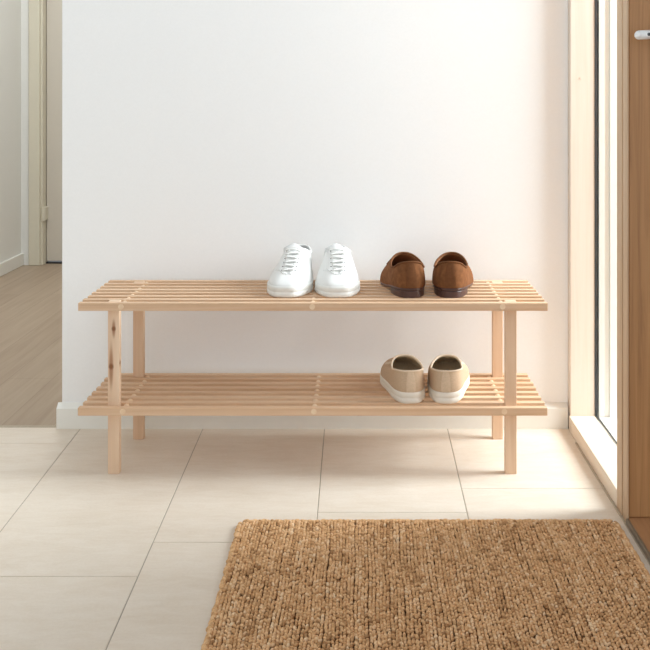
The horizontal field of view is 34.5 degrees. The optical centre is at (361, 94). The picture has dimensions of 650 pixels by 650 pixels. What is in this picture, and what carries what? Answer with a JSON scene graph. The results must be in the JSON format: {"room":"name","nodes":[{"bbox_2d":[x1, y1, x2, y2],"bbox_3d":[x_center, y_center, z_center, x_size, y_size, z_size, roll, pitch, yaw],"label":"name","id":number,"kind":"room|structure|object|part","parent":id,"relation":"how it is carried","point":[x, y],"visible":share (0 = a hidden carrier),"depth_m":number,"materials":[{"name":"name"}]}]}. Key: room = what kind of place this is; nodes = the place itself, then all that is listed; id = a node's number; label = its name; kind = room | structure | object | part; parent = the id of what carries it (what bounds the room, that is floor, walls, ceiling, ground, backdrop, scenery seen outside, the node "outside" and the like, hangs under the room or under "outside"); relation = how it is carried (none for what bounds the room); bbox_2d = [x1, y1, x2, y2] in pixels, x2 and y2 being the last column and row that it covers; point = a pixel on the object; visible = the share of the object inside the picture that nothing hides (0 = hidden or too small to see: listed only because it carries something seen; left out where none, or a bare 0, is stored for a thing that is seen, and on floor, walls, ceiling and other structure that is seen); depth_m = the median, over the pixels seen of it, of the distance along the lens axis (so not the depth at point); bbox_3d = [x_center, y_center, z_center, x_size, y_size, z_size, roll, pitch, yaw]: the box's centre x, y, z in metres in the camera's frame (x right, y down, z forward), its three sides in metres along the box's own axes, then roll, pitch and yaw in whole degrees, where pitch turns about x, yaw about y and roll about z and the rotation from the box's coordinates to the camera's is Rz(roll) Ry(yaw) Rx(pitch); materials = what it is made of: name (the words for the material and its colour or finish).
{"room":"entrance hall","nodes":[
{"label":"entrance hall","id":0,"kind":"room"},
{"bbox_2d":[0,0,20,262],"bbox_3d":[-1.850,-0.327,2.550,0.100,2.550,6.300,0,0,0],"label":"wall","id":1,"kind":"structure","parent":0,"point":[10,10],"depth_m":5.36,"materials":[{"name":"paint"}]},
{"bbox_2d":[0,253,23,276],"bbox_3d":[-1.793,0.866,2.465,0.014,0.064,6.130,0,0,0],"label":"baseboard","id":2,"kind":"structure","parent":1,"relation":"attached to","point":[17,261],"depth_m":5.33,"materials":[{"name":"white paint"}]},
{"bbox_2d":[21,0,28,264],"bbox_3d":[-0.500,-0.327,5.590,2.800,2.550,0.120,0,0,0],"label":"wall","id":3,"kind":"structure","parent":0,"point":[24,3],"depth_m":5.53,"materials":[{"name":"paint"}]},
{"bbox_2d":[29,0,46,265],"bbox_3d":[-1.280,-0.167,5.576,0.952,2.130,0.128,0,0,0],"label":"door frame","id":4,"kind":"structure","parent":3,"relation":"attached to","point":[37,8],"depth_m":5.51,"materials":[{"name":"paint"}]},
{"bbox_2d":[41,0,61,263],"bbox_3d":[-1.281,-0.127,5.578,0.834,2.050,0.124,0,0,0],"label":"door","id":5,"kind":"structure","parent":3,"relation":"in","point":[52,212],"depth_m":5.58,"materials":[{"name":"paint"}]},
{"bbox_3d":[-1.274,0.894,5.610,0.820,0.008,0.060,0,0,0],"label":"sill","id":6,"kind":"part","parent":5,"relation":"part of","materials":[{"name":"metal"}]},
{"bbox_2d":[62,0,567,405],"bbox_3d":[-0.127,-0.327,2.890,1.371,2.550,0.110,0,0,0],"label":"wall","id":7,"kind":"structure","parent":0,"point":[202,139],"depth_m":2.83,"materials":[{"name":"white paint"}]},
{"bbox_2d":[56,402,567,428],"bbox_3d":[-0.134,0.865,2.881,1.376,0.066,0.129,0,0,0],"label":"baseboard","id":8,"kind":"structure","parent":7,"relation":"attached to","point":[67,417],"depth_m":2.82,"materials":[{"name":"white paint"}]},
{"bbox_2d":[0,264,649,649],"bbox_3d":[-0.500,0.938,2.550,2.800,0.080,6.300,0,0,0],"label":"floor","id":9,"kind":"structure","parent":0,"point":[91,558],"depth_m":2.37,"materials":[{"name":"beige tile"}]},
{"bbox_2d":[0,425,55,426],"bbox_3d":[-1.355,0.898,2.835,1.091,0.004,0.014,0,0,0],"label":"floor strip","id":10,"kind":"object","parent":9,"relation":"on","point":[0,425],"visible":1,"depth_m":2.84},
{"bbox_2d":[78,280,547,473],"bbox_3d":[-0.115,0.694,2.615,1.106,0.409,0.311,0,0,0],"label":"shoe rack","id":11,"kind":"object","parent":9,"relation":"on","point":[510,394],"visible":0.98,"depth_m":2.52,"materials":[{"name":"brown wood"}]},
{"bbox_3d":[-0.589,0.694,2.490,0.027,0.409,0.022,0,0,0],"label":"leg","id":12,"kind":"part","parent":11,"relation":"part of","materials":[{"name":"brown wood"}]},
{"bbox_3d":[-0.584,0.694,2.740,0.027,0.409,0.022,0,0,0],"label":"leg","id":13,"kind":"part","parent":11,"relation":"part of","materials":[{"name":"brown wood"}]},
{"bbox_2d":[267,243,312,297],"bbox_3d":[-0.175,0.436,2.663,0.113,0.106,0.283,0,0,5],"label":"sneaker","id":14,"kind":"object","parent":11,"relation":"on","point":[292,277],"visible":1,"depth_m":2.58,"materials":[{"name":"white leather"}]},
{"bbox_2d":[315,243,359,297],"bbox_3d":[-0.063,0.436,2.662,0.113,0.106,0.283,0,0,-2],"label":"sneaker","id":15,"kind":"object","parent":11,"relation":"on","point":[337,276],"visible":1,"depth_m":2.58,"materials":[{"name":"white leather"}]},
{"bbox_2d":[380,354,424,403],"bbox_3d":[0.103,0.693,2.627,0.107,0.085,0.278,0,0,-5],"label":"shoe","id":16,"kind":"object","parent":11,"relation":"on","point":[402,375],"visible":1,"depth_m":2.52,"materials":[{"name":"beige fabric"}]},
{"bbox_2d":[380,252,424,297],"bbox_3d":[0.104,0.443,2.658,0.106,0.091,0.287,0,0,-5],"label":"loafer","id":17,"kind":"object","parent":11,"relation":"on","point":[403,273],"visible":1,"depth_m":2.53,"materials":[{"name":"brown leather"}]},
{"bbox_2d":[427,354,469,403],"bbox_3d":[0.216,0.693,2.626,0.107,0.085,0.278,0,0,6],"label":"shoe","id":18,"kind":"object","parent":11,"relation":"on","point":[448,377],"visible":1,"depth_m":2.51,"materials":[{"name":"beige fabric"}]},
{"bbox_2d":[432,252,473,297],"bbox_3d":[0.230,0.443,2.658,0.106,0.091,0.287,0,0,6],"label":"loafer","id":19,"kind":"object","parent":11,"relation":"on","point":[452,276],"visible":1,"depth_m":2.53,"materials":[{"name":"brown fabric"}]},
{"bbox_3d":[0.354,0.694,2.740,0.027,0.409,0.022,0,0,0],"label":"leg","id":20,"kind":"part","parent":11,"relation":"part of","materials":[{"name":"brown wood"}]},
{"bbox_3d":[0.353,0.694,2.490,0.027,0.409,0.022,0,0,0],"label":"leg","id":21,"kind":"part","parent":11,"relation":"part of","materials":[{"name":"brown wood"}]},
{"bbox_2d":[201,518,649,649],"bbox_3d":[0.138,0.890,1.570,0.797,0.015,1.248,0,0,0],"label":"rug","id":22,"kind":"object","parent":9,"relation":"on","point":[286,584],"visible":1,"depth_m":1.89,"materials":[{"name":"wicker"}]},
{"bbox_2d":[575,442,649,564],"bbox_3d":[0.552,0.897,1.930,0.005,0.003,1.540,0,0,0],"label":"floor strip","id":23,"kind":"object","parent":9,"relation":"on","point":[576,443],"visible":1,"depth_m":2.34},
{"bbox_2d":[626,518,649,562],"bbox_3d":[0.553,0.892,1.668,0.006,0.016,1.036,0,0,0],"label":"threshold strip","id":24,"kind":"object","parent":9,"relation":"on","point":[631,528],"visible":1,"depth_m":2.09,"materials":[{"name":"brown metal"}]},
{"bbox_3d":[0.629,-0.327,1.172,0.142,2.550,3.545,0,0,0],"label":"wall","id":25,"kind":"structure","parent":0,"visible":0},
{"bbox_2d":[568,0,628,520],"bbox_3d":[0.667,-0.177,2.566,0.226,2.150,0.758,0,0,0],"label":"window","id":26,"kind":"structure","parent":25,"relation":"in","point":[598,30],"depth_m":2.81,"materials":[{"name":"brown wood"}]},
{"bbox_3d":[0.591,-0.177,2.876,0.065,2.150,0.139,0,0,0],"label":"frame","id":27,"kind":"part","parent":26,"relation":"part of","materials":[{"name":"brown wood"}]},
{"bbox_3d":[0.589,0.879,2.542,0.069,0.038,0.528,0,0,0],"label":"sill","id":28,"kind":"part","parent":26,"relation":"part of","materials":[{"name":"brown wood"}]},
{"bbox_2d":[629,0,649,516],"bbox_3d":[1.008,-0.149,2.187,0.900,2.066,0.109,0,0,0],"label":"door","id":29,"kind":"structure","parent":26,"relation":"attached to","point":[639,10],"depth_m":2.19,"materials":[{"name":"brown wood"}]},
{"bbox_3d":[0.634,-0.128,2.162,0.152,0.052,0.059,0,0,0],"label":"lever handle","id":30,"kind":"part","parent":29,"relation":"part of","materials":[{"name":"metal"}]},
{"label":"outside","id":31,"kind":"structure","parent":0,"visible":0},
{"bbox_3d":[7.330,0.969,8.000,13.340,0.098,28.000,0,0,0],"label":"ground","id":32,"kind":"structure","parent":31,"visible":0},
{"bbox_2d":[629,517,649,551],"bbox_3d":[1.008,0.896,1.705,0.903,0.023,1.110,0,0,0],"label":"threshold","id":33,"kind":"object","parent":32,"relation":"on","point":[641,525],"visible":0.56,"depth_m":2.14,"materials":[{"name":"brown wood"}]}
]}

